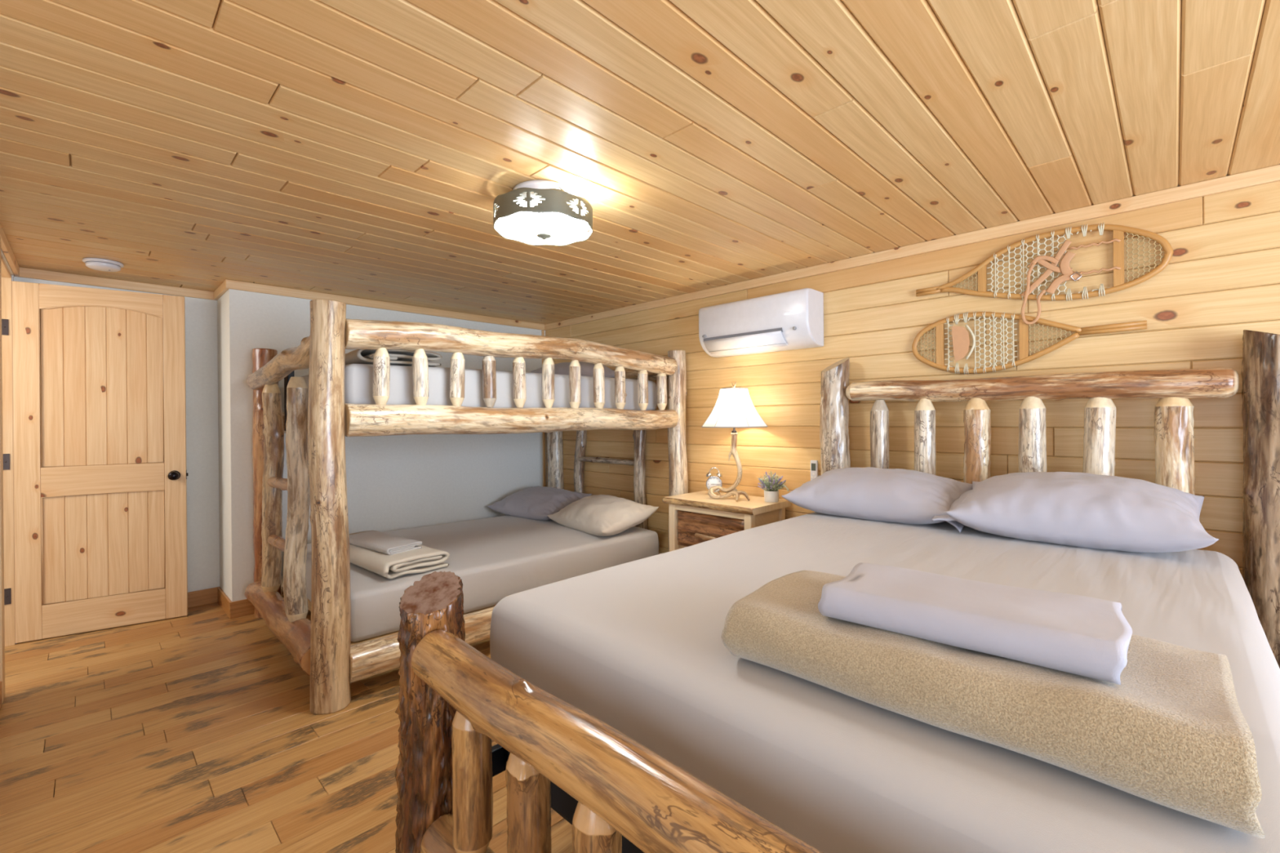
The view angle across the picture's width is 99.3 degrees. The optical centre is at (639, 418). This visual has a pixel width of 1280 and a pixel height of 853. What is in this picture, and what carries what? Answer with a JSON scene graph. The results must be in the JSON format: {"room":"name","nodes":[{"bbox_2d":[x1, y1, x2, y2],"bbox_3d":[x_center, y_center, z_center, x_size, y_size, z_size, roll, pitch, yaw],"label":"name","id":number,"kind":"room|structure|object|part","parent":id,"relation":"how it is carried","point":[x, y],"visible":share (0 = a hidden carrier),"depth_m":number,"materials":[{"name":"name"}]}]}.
{"room":"cabin bedroom","nodes":[
{"label":"cabin bedroom","id":0,"kind":"room"},
{"bbox_2d":[0,248,14,280],"bbox_3d":[-3.080,0.199,1.777,2.645,2.160,1.210,-1,0,45],"label":"wall","id":1,"kind":"structure","parent":0,"point":[2,252],"depth_m":2.91,"materials":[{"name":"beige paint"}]},
{"bbox_2d":[0,681,2,710],"bbox_3d":[-2.303,1.219,1.882,1.540,0.105,0.014,-1,0,45],"label":"baseboard","id":2,"kind":"structure","parent":1,"relation":"attached to","point":[1,682],"depth_m":2.40,"materials":[{"name":"brown wood"}]},
{"bbox_2d":[0,239,4,702],"bbox_3d":[-2.902,0.227,2.463,0.095,2.100,0.016,-1,0,45],"label":"trim","id":3,"kind":"structure","parent":1,"relation":"attached to","point":[2,533],"depth_m":2.46,"materials":[{"name":"brown wood"}]},
{"bbox_2d":[0,255,11,278],"bbox_3d":[-3.306,-0.809,2.735,0.859,0.020,0.132,-1,0,45],"label":"trim","id":4,"kind":"structure","parent":1,"relation":"attached to","point":[5,272],"depth_m":2.93,"materials":[{"name":"brown wood"}]},
{"bbox_2d":[1,276,15,646],"bbox_3d":[-3.608,0.235,3.042,0.024,2.098,0.132,-1,0,45],"label":"trim","id":5,"kind":"structure","parent":1,"relation":"attached to","point":[6,325],"depth_m":3.07,"materials":[{"name":"brown wood"}]},
{"bbox_3d":[-3.585,-0.517,3.059,0.005,0.090,0.042,-1,0,45],"label":"hinge plate","id":6,"kind":"part","parent":5,"relation":"part of","materials":[{"name":"metal"}]},
{"bbox_3d":[-3.578,0.243,3.059,0.005,0.090,0.042,-1,0,45],"label":"hinge plate","id":7,"kind":"part","parent":5,"relation":"part of","materials":[{"name":"metal"}]},
{"bbox_3d":[-3.571,1.003,3.059,0.005,0.090,0.042,-1,0,45],"label":"hinge plate","id":8,"kind":"part","parent":5,"relation":"part of","materials":[{"name":"metal"}]},
{"bbox_2d":[0,223,19,276],"bbox_3d":[-2.680,-0.856,2.237,2.546,0.056,0.020,-1,0,45],"label":"trim","id":9,"kind":"structure","parent":1,"relation":"attached to","point":[6,248],"depth_m":2.76,"materials":[{"name":"brown wood"}]},
{"bbox_2d":[13,276,219,592],"bbox_3d":[-3.371,0.201,3.473,0.150,2.160,1.060,-1,0,45],"label":"wall","id":10,"kind":"structure","parent":0,"point":[201,314],"depth_m":3.73,"materials":[{"name":"gray painted drywall"}]},
{"bbox_2d":[11,280,188,643],"bbox_3d":[-3.239,0.244,3.286,0.776,2.060,0.097,-1,0,-34],"label":"door","id":11,"kind":"structure","parent":10,"relation":"in","point":[99,380],"depth_m":3.28,"materials":[{"name":"brown wood"}]},
{"bbox_3d":[-3.263,-0.712,3.312,0.543,0.148,0.035,-1,0,-34],"label":"rail","id":12,"kind":"part","parent":11,"relation":"part of","materials":[{"name":"brown wood"}]},
{"bbox_3d":[-3.258,-0.201,3.312,0.542,0.969,0.017,-1,0,-34],"label":"panel","id":13,"kind":"part","parent":11,"relation":"part of","materials":[{"name":"brown wood"}]},
{"bbox_3d":[-3.253,0.368,3.312,0.543,0.172,0.035,-1,0,-34],"label":"lock rail","id":14,"kind":"part","parent":11,"relation":"part of","materials":[{"name":"brown wood"}]},
{"bbox_3d":[-3.246,1.177,3.312,0.543,0.194,0.035,-1,0,-34],"label":"rail","id":15,"kind":"part","parent":11,"relation":"part of","materials":[{"name":"brown wood"}]},
{"bbox_3d":[-3.249,0.767,3.312,0.542,0.628,0.017,-1,0,-34],"label":"panel","id":16,"kind":"part","parent":11,"relation":"part of","materials":[{"name":"brown wood"}]},
{"bbox_3d":[-2.961,0.363,3.452,0.062,0.062,0.062,-1,0,-34],"label":"knob","id":17,"kind":"part","parent":11,"relation":"part of","materials":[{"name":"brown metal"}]},
{"bbox_2d":[14,266,217,300],"bbox_3d":[-3.275,-0.851,3.461,0.018,0.056,0.929,-1,0,45],"label":"trim","id":18,"kind":"structure","parent":10,"relation":"attached to","point":[28,273],"depth_m":3.41,"materials":[{"name":"brown wood"}]},
{"bbox_2d":[187,586,218,608],"bbox_3d":[-3.256,1.228,3.462,0.014,0.105,0.928,-1,0,45],"label":"baseboard","id":19,"kind":"structure","parent":10,"relation":"attached to","point":[208,596],"depth_m":3.72,"materials":[{"name":"brown wood"}]},
{"bbox_2d":[0,602,572,852],"bbox_3d":[-0.556,1.290,1.286,7.216,0.070,5.235,-1,0,45],"label":"floor","id":20,"kind":"structure","parent":0,"point":[197,731],"depth_m":2.07,"materials":[{"name":"brown wood"}]},
{"bbox_2d":[244,299,688,714],"bbox_3d":[-1.096,0.374,3.702,2.453,1.773,1.724,-1,0,-43],"label":"bunk bed","id":21,"kind":"object","parent":20,"relation":"on","point":[316,432],"visible":0.78,"depth_m":2.72,"materials":[{"name":"brown wood"}]},
{"bbox_3d":[-2.430,0.412,3.534,0.146,1.722,0.148,-1,0,-43],"label":"post","id":22,"kind":"part","parent":21,"relation":"part of","materials":[{"name":"brown wood"}]},
{"bbox_3d":[-1.921,1.081,2.937,0.161,0.174,1.441,-1,0,-44],"label":"rail","id":23,"kind":"part","parent":21,"relation":"part of","materials":[{"name":"brown wood"}]},
{"bbox_3d":[-1.930,-0.297,2.932,1.455,0.226,0.130,-1,0,45],"label":"rail","id":24,"kind":"part","parent":21,"relation":"part of","materials":[{"name":"brown wood"}]},
{"bbox_3d":[-1.598,1.102,4.291,2.106,0.154,0.163,-1,0,-43],"label":"rail","id":25,"kind":"part","parent":21,"relation":"part of","materials":[{"name":"brown wood"}]},
{"bbox_3d":[-1.603,0.015,4.287,2.108,0.150,0.147,-1,0,-42],"label":"rail","id":26,"kind":"part","parent":21,"relation":"part of","materials":[{"name":"brown wood"}]},
{"bbox_3d":[-1.365,0.376,2.395,0.168,1.773,0.159,-1,0,-43],"label":"post","id":27,"kind":"part","parent":21,"relation":"part of","materials":[{"name":"beige wood"}]},
{"bbox_3d":[-0.540,1.094,3.156,2.107,0.169,0.165,-1,0,-43],"label":"rail","id":28,"kind":"part","parent":21,"relation":"part of","materials":[{"name":"brown wood"}]},
{"bbox_2d":[301,364,657,410],"bbox_3d":[-1.093,-0.153,3.731,2.055,0.246,1.426,-1,0,-43],"label":"mattress","id":29,"kind":"object","parent":21,"relation":"on","point":[358,378],"visible":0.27,"depth_m":2.96,"materials":[{"name":"white fabric"}]},
{"bbox_2d":[344,349,442,367],"bbox_3d":[-1.476,-0.314,3.035,0.411,0.078,0.845,-1,0,-43],"label":"folded blanket","id":30,"kind":"object","parent":29,"relation":"on","point":[397,357],"visible":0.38,"depth_m":2.75,"materials":[{"name":"beige fabric"}]},
{"bbox_2d":[529,361,614,377],"bbox_3d":[-0.562,-0.349,4.308,0.720,0.199,0.459,-1,0,42],"label":"pillow","id":31,"kind":"object","parent":29,"relation":"on","point":[562,368],"visible":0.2,"depth_m":4.10,"materials":[{"name":"grey fabric"}]},
{"bbox_2d":[306,515,658,642],"bbox_3d":[-1.085,0.930,3.732,2.056,0.248,1.427,-1,0,-43],"label":"mattress","id":32,"kind":"object","parent":21,"relation":"on","point":[495,558],"visible":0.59,"depth_m":3.30,"materials":[{"name":"white fabric"}]},
{"bbox_2d":[349,530,449,578],"bbox_3d":[-1.487,0.763,3.121,0.916,0.095,0.362,-1,0,41],"label":"folded blanket","id":33,"kind":"object","parent":32,"relation":"on","point":[424,559],"visible":0.52,"depth_m":2.86,"materials":[{"name":"beige fabric"}]},
{"bbox_2d":[349,530,422,555],"bbox_3d":[-1.478,0.701,3.095,0.561,0.038,0.205,-1,0,37],"label":"sheet","id":34,"kind":"object","parent":33,"relation":"on","point":[374,540],"visible":0.91,"depth_m":3.02,"materials":[{"name":"beige fabric"}]},
{"bbox_2d":[487,485,591,520],"bbox_3d":[-0.859,0.703,4.594,0.800,0.234,0.486,-1,0,41],"label":"pillow","id":35,"kind":"object","parent":32,"relation":"on","point":[535,503],"visible":0.85,"depth_m":4.44,"materials":[{"name":"grey fabric"}]},
{"bbox_2d":[546,494,658,536],"bbox_3d":[-0.290,0.698,4.007,0.487,0.242,0.770,-1,0,-38],"label":"pillow","id":36,"kind":"object","parent":32,"relation":"on","point":[598,515],"visible":0.99,"depth_m":3.81,"materials":[{"name":"beige fabric"}]},
{"bbox_3d":[-0.553,-0.392,3.155,2.108,0.183,0.159,-1,0,-43],"label":"rail","id":37,"kind":"part","parent":21,"relation":"part of","materials":[{"name":"beige wood"}]},
{"bbox_3d":[-0.551,0.004,3.157,2.108,0.160,0.162,-1,0,-43],"label":"rail","id":38,"kind":"part","parent":21,"relation":"part of","materials":[{"name":"beige wood"}]},
{"bbox_3d":[-0.782,0.407,5.046,0.162,1.700,0.163,-1,0,-43],"label":"post","id":39,"kind":"part","parent":21,"relation":"part of","materials":[{"name":"beige wood"}]},
{"bbox_3d":[-0.264,-0.339,4.478,0.124,0.131,1.420,-1,0,-43],"label":"rail","id":40,"kind":"part","parent":21,"relation":"part of","materials":[{"name":"beige wood"}]},
{"bbox_3d":[0.274,0.380,3.917,0.145,1.735,0.143,-1,0,-1],"label":"post","id":41,"kind":"part","parent":21,"relation":"part of","materials":[{"name":"beige wood"}]},
{"bbox_2d":[662,490,791,551],"bbox_3d":[0.546,0.877,3.462,0.680,0.735,0.444,-1,0,45],"label":"nightstand","id":42,"kind":"object","parent":20,"relation":"on","point":[694,517],"visible":0.3,"depth_m":3.35,"materials":[{"name":"brown wood"}]},
{"bbox_3d":[0.222,0.900,3.546,0.048,0.696,0.045,-1,0,45],"label":"leg","id":43,"kind":"part","parent":42,"relation":"part of","materials":[{"name":"brown wood"}]},
{"bbox_3d":[0.400,0.729,3.320,0.150,0.042,0.038,-1,0,42],"label":"drawer pull","id":44,"kind":"part","parent":42,"relation":"part of","materials":[{"name":"brown wood"}]},
{"bbox_3d":[0.431,0.704,3.347,0.524,0.229,0.044,-1,0,45],"label":"drawer","id":45,"kind":"part","parent":42,"relation":"part of","materials":[{"name":"brown wood"}]},
{"bbox_2d":[706,467,722,494],"bbox_3d":[0.498,0.419,3.645,0.112,0.186,0.051,-1,0,10],"label":"alarm clock","id":46,"kind":"object","parent":42,"relation":"on","point":[713,481],"visible":0.88,"depth_m":3.63,"materials":[{"name":"silver metal"}]},
{"bbox_2d":[701,382,768,502],"bbox_3d":[0.595,0.140,3.429,0.403,0.738,0.414,-1,0,45],"label":"table lamp","id":47,"kind":"object","parent":42,"relation":"on","point":[734,407],"visible":1,"depth_m":3.34,"materials":[{"name":"linen"},{"name":"antler"}]},
{"bbox_3d":[0.593,-0.069,3.429,0.403,0.246,0.416,-1,0,45],"label":"shade trim","id":48,"kind":"part","parent":47,"relation":"part of","materials":[{"name":"white fabric"}]},
{"bbox_3d":[0.593,-0.069,3.429,0.398,0.240,0.410,-1,0,45],"label":"lamp shade","id":49,"kind":"part","parent":47,"relation":"part of","materials":[{"name":"white fabric"}]},
{"bbox_3d":[0.636,0.896,3.139,0.048,0.696,0.045,-1,0,45],"label":"leg","id":50,"kind":"part","parent":42,"relation":"part of","materials":[{"name":"brown wood"}]},
{"bbox_2d":[764,489,778,502],"bbox_3d":[0.805,0.473,3.330,0.090,0.068,0.090,-1,0,45],"label":"pot","id":51,"kind":"object","parent":42,"relation":"on","point":[770,495],"depth_m":3.29,"materials":[{"name":"white ceramic"}]},
{"bbox_2d":[757,471,788,502],"bbox_3d":[0.805,0.413,3.328,0.178,0.190,0.177,-1,0,5],"label":"lavender","id":52,"kind":"object","parent":42,"relation":"on","point":[771,486],"visible":1,"depth_m":3.30,"materials":[{"name":"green plant"}]},
{"bbox_3d":[0.875,0.894,3.382,0.048,0.696,0.045,-1,0,45],"label":"leg","id":53,"kind":"part","parent":42,"relation":"part of","materials":[{"name":"brown wood"}]},
{"bbox_2d":[395,329,1279,852],"bbox_3d":[0.870,0.450,1.663,1.848,1.584,2.554,-1,0,45],"label":"bed","id":54,"kind":"object","parent":20,"relation":"on","point":[455,700],"visible":0.62,"depth_m":1.35,"materials":[{"name":"brown wood"}]},
{"bbox_3d":[-0.545,0.837,1.415,0.174,0.836,0.182,-1,0,45],"label":"post","id":55,"kind":"part","parent":54,"relation":"part of","materials":[{"name":"brown wood"}]},
{"bbox_3d":[0.034,1.028,0.820,1.515,0.118,0.122,-1,0,45],"label":"rail","id":56,"kind":"part","parent":54,"relation":"part of","materials":[{"name":"brown wood"}]},
{"bbox_3d":[0.313,0.927,2.205,0.024,0.070,2.190,-1,0,45],"label":"rail","id":57,"kind":"part","parent":54,"relation":"part of","materials":[{"name":"black metal"}]},
{"bbox_2d":[507,751,644,852],"bbox_3d":[0.868,0.847,1.686,1.470,0.219,2.030,-1,0,45],"label":"box spring","id":58,"kind":"object","parent":54,"relation":"on","point":[562,802],"visible":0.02,"depth_m":1.29,"materials":[{"name":"black fabric"}]},
{"bbox_2d":[489,511,1279,852],"bbox_3d":[0.833,0.600,1.705,1.527,0.272,2.077,-1,0,45],"label":"mattress","id":59,"kind":"object","parent":58,"relation":"on","point":[637,646],"visible":0.73,"depth_m":1.03,"materials":[{"name":"white fabric"}]},
{"bbox_2d":[781,466,972,532],"bbox_3d":[1.154,0.360,2.626,0.797,0.232,0.464,-1,0,45],"label":"pillow","id":60,"kind":"object","parent":59,"relation":"on","point":[898,495],"visible":0.83,"depth_m":2.48,"materials":[{"name":"white fabric"}]},
{"bbox_2d":[721,570,1265,838],"bbox_3d":[0.538,0.411,0.953,0.703,0.116,0.375,-1,0,44],"label":"fleece blanket","id":61,"kind":"object","parent":59,"relation":"on","point":[1175,734],"visible":0.8,"depth_m":0.75,"materials":[{"name":"beige fabric"}]},
{"bbox_2d":[817,562,1132,684],"bbox_3d":[0.556,0.329,0.933,0.428,0.062,0.232,-1,0,41],"label":"sheet","id":62,"kind":"object","parent":61,"relation":"on","point":[1084,636],"visible":1,"depth_m":0.86,"materials":[{"name":"white fabric"}]},
{"bbox_2d":[931,471,1218,552],"bbox_3d":[1.635,0.339,2.109,0.803,0.256,0.494,-1,0,43],"label":"pillow","id":63,"kind":"object","parent":59,"relation":"on","point":[1070,508],"visible":0.98,"depth_m":1.94,"materials":[{"name":"white fabric"}]},
{"bbox_3d":[0.028,0.583,0.820,1.519,0.137,0.127,-1,0,45],"label":"rail","id":64,"kind":"part","parent":54,"relation":"part of","materials":[{"name":"brown wood"}]},
{"bbox_3d":[1.101,0.448,3.061,0.176,1.584,0.175,-1,0,45],"label":"post","id":65,"kind":"part","parent":54,"relation":"part of","materials":[{"name":"brown wood"}]},
{"bbox_3d":[1.670,-0.138,2.496,1.451,0.135,0.139,-1,0,45],"label":"rail","id":66,"kind":"part","parent":54,"relation":"part of","materials":[{"name":"brown wood"}]},
{"bbox_3d":[2.266,0.452,1.916,0.211,1.553,0.205,-1,0,45],"label":"post","id":67,"kind":"part","parent":54,"relation":"part of","materials":[{"name":"brown wood"}]},
{"bbox_2d":[217,288,546,601],"bbox_3d":[-1.935,0.188,4.590,0.600,2.160,2.545,-1,0,45],"label":"wall","id":68,"kind":"structure","parent":0,"point":[394,482],"depth_m":4.07,"materials":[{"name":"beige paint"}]},
{"bbox_2d":[213,280,228,299],"bbox_3d":[-2.790,-0.855,3.622,0.446,0.056,0.020,-1,0,45],"label":"trim","id":69,"kind":"structure","parent":68,"relation":"attached to","point":[221,289],"depth_m":3.60,"materials":[{"name":"brown wood"}]},
{"bbox_2d":[217,586,231,617],"bbox_3d":[-2.770,1.223,3.624,0.449,0.105,0.014,-1,0,45],"label":"baseboard","id":70,"kind":"structure","parent":68,"relation":"attached to","point":[224,601],"depth_m":3.61,"materials":[{"name":"brown wood"}]},
{"bbox_2d":[229,597,284,618],"bbox_3d":[-1.764,1.214,4.315,0.014,0.105,2.410,-1,0,45],"label":"baseboard","id":71,"kind":"structure","parent":68,"relation":"attached to","point":[240,608],"depth_m":3.49,"materials":[{"name":"brown wood"}]},
{"bbox_2d":[225,279,544,330],"bbox_3d":[-1.774,-0.865,4.323,0.018,0.056,2.446,-1,0,45],"label":"trim","id":72,"kind":"structure","parent":68,"relation":"attached to","point":[229,284],"depth_m":4.07,"materials":[{"name":"brown wood"}]},
{"bbox_2d":[541,329,546,486],"bbox_3d":[-0.916,0.207,5.187,0.014,2.102,0.026,-1,0,45],"label":"trim","id":73,"kind":"structure","parent":68,"relation":"attached to","point":[542,331],"depth_m":5.18,"materials":[{"name":"brown wood"}]},
{"bbox_2d":[0,0,1279,324],"bbox_3d":[-0.410,-0.941,1.472,7.209,0.070,4.735,-1,0,45],"label":"ceiling","id":74,"kind":"structure","parent":0,"point":[357,148],"depth_m":1.70,"materials":[{"name":"brown wood"}]},
{"bbox_2d":[82,257,124,271],"bbox_3d":[-3.014,-0.859,3.054,0.166,0.044,0.166,-1,0,45],"label":"smoke detector","id":75,"kind":"object","parent":74,"relation":"attached to","point":[97,264],"visible":1,"depth_m":3.02,"materials":[{"name":"white plastic"}]},
{"bbox_2d":[493,180,592,245],"bbox_3d":[-0.385,-0.809,2.176,0.390,0.186,0.390,-1,0,45],"label":"ceiling light","id":76,"kind":"object","parent":74,"relation":"attached to","point":[535,212],"visible":1,"depth_m":2.06,"materials":[{"name":"white glass"}]},
{"bbox_2d":[498,200,587,243],"bbox_3d":[-0.385,-0.768,2.176,0.352,0.067,0.352,-1,0,45],"label":"diffuser","id":77,"kind":"object","parent":76,"relation":"attached to","point":[524,221],"depth_m":2.09,"materials":[{"name":"white glass"}]},
{"bbox_3d":[-0.386,-0.889,2.176,0.240,0.026,0.240,-1,0,45],"label":"ceiling plate","id":78,"kind":"part","parent":76,"relation":"part of","materials":[{"name":"white plastic"}]},
{"bbox_2d":[545,181,1279,576],"bbox_3d":[1.442,0.157,2.960,6.600,2.160,0.070,-1,0,45],"label":"wall","id":79,"kind":"structure","parent":0,"point":[1220,280],"depth_m":2.63,"materials":[{"name":"brown wood"}]},
{"bbox_2d":[698,288,823,357],"bbox_3d":[0.740,-0.589,3.449,0.795,0.325,0.204,-1,0,45],"label":"air conditioner","id":80,"kind":"object","parent":79,"relation":"attached to","point":[791,320],"visible":1,"depth_m":3.32,"materials":[{"name":"white plastic"}]},
{"bbox_2d":[703,327,782,341],"bbox_3d":[0.643,-0.526,3.435,0.585,0.024,0.030,-1,0,45],"label":"outlet","id":81,"kind":"object","parent":80,"relation":"attached to","point":[756,332],"depth_m":3.40,"materials":[{"name":"white plastic"}]},
{"bbox_2d":[810,460,819,480],"bbox_3d":[1.052,0.345,3.272,0.052,0.190,0.031,-1,0,45],"label":"remote control","id":82,"kind":"object","parent":79,"relation":"attached to","point":[814,464],"visible":0.61,"depth_m":3.26,"materials":[{"name":"white plastic"}]},
{"bbox_2d":[544,164,1279,330],"bbox_3d":[1.401,-0.894,2.929,6.500,0.056,0.018,-1,0,45],"label":"trim","id":83,"kind":"structure","parent":79,"relation":"attached to","point":[1270,174],"depth_m":2.63,"materials":[{"name":"brown wood"}]},
{"bbox_2d":[911,311,1146,374],"bbox_3d":[1.761,-0.376,2.555,0.910,0.310,0.028,-1,0,45],"label":"snowshoe","id":84,"kind":"object","parent":79,"relation":"attached to","point":[960,335],"visible":1,"depth_m":2.61,"materials":[{"name":"brown wood"}]},
{"bbox_3d":[1.629,-0.380,2.680,0.045,0.176,0.011,-1,0,45],"label":"toe cord","id":85,"kind":"part","parent":84,"relation":"part of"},
{"bbox_3d":[1.691,-0.374,2.630,0.704,0.302,0.019,-1,0,45],"label":"frame","id":86,"kind":"part","parent":84,"relation":"part of","materials":[{"name":"brown wood"}]},
{"bbox_2d":[915,222,1173,324],"bbox_3d":[1.793,-0.642,2.516,0.966,0.419,0.034,-1,0,45],"label":"snowshoe","id":87,"kind":"object","parent":79,"relation":"attached to","point":[1064,268],"visible":1,"depth_m":2.44,"materials":[{"name":"brown wood"}]},
{"bbox_3d":[1.833,-0.687,2.487,0.868,0.321,0.019,-1,0,45],"label":"frame","id":88,"kind":"part","parent":87,"relation":"part of","materials":[{"name":"brown wood"}]}
]}

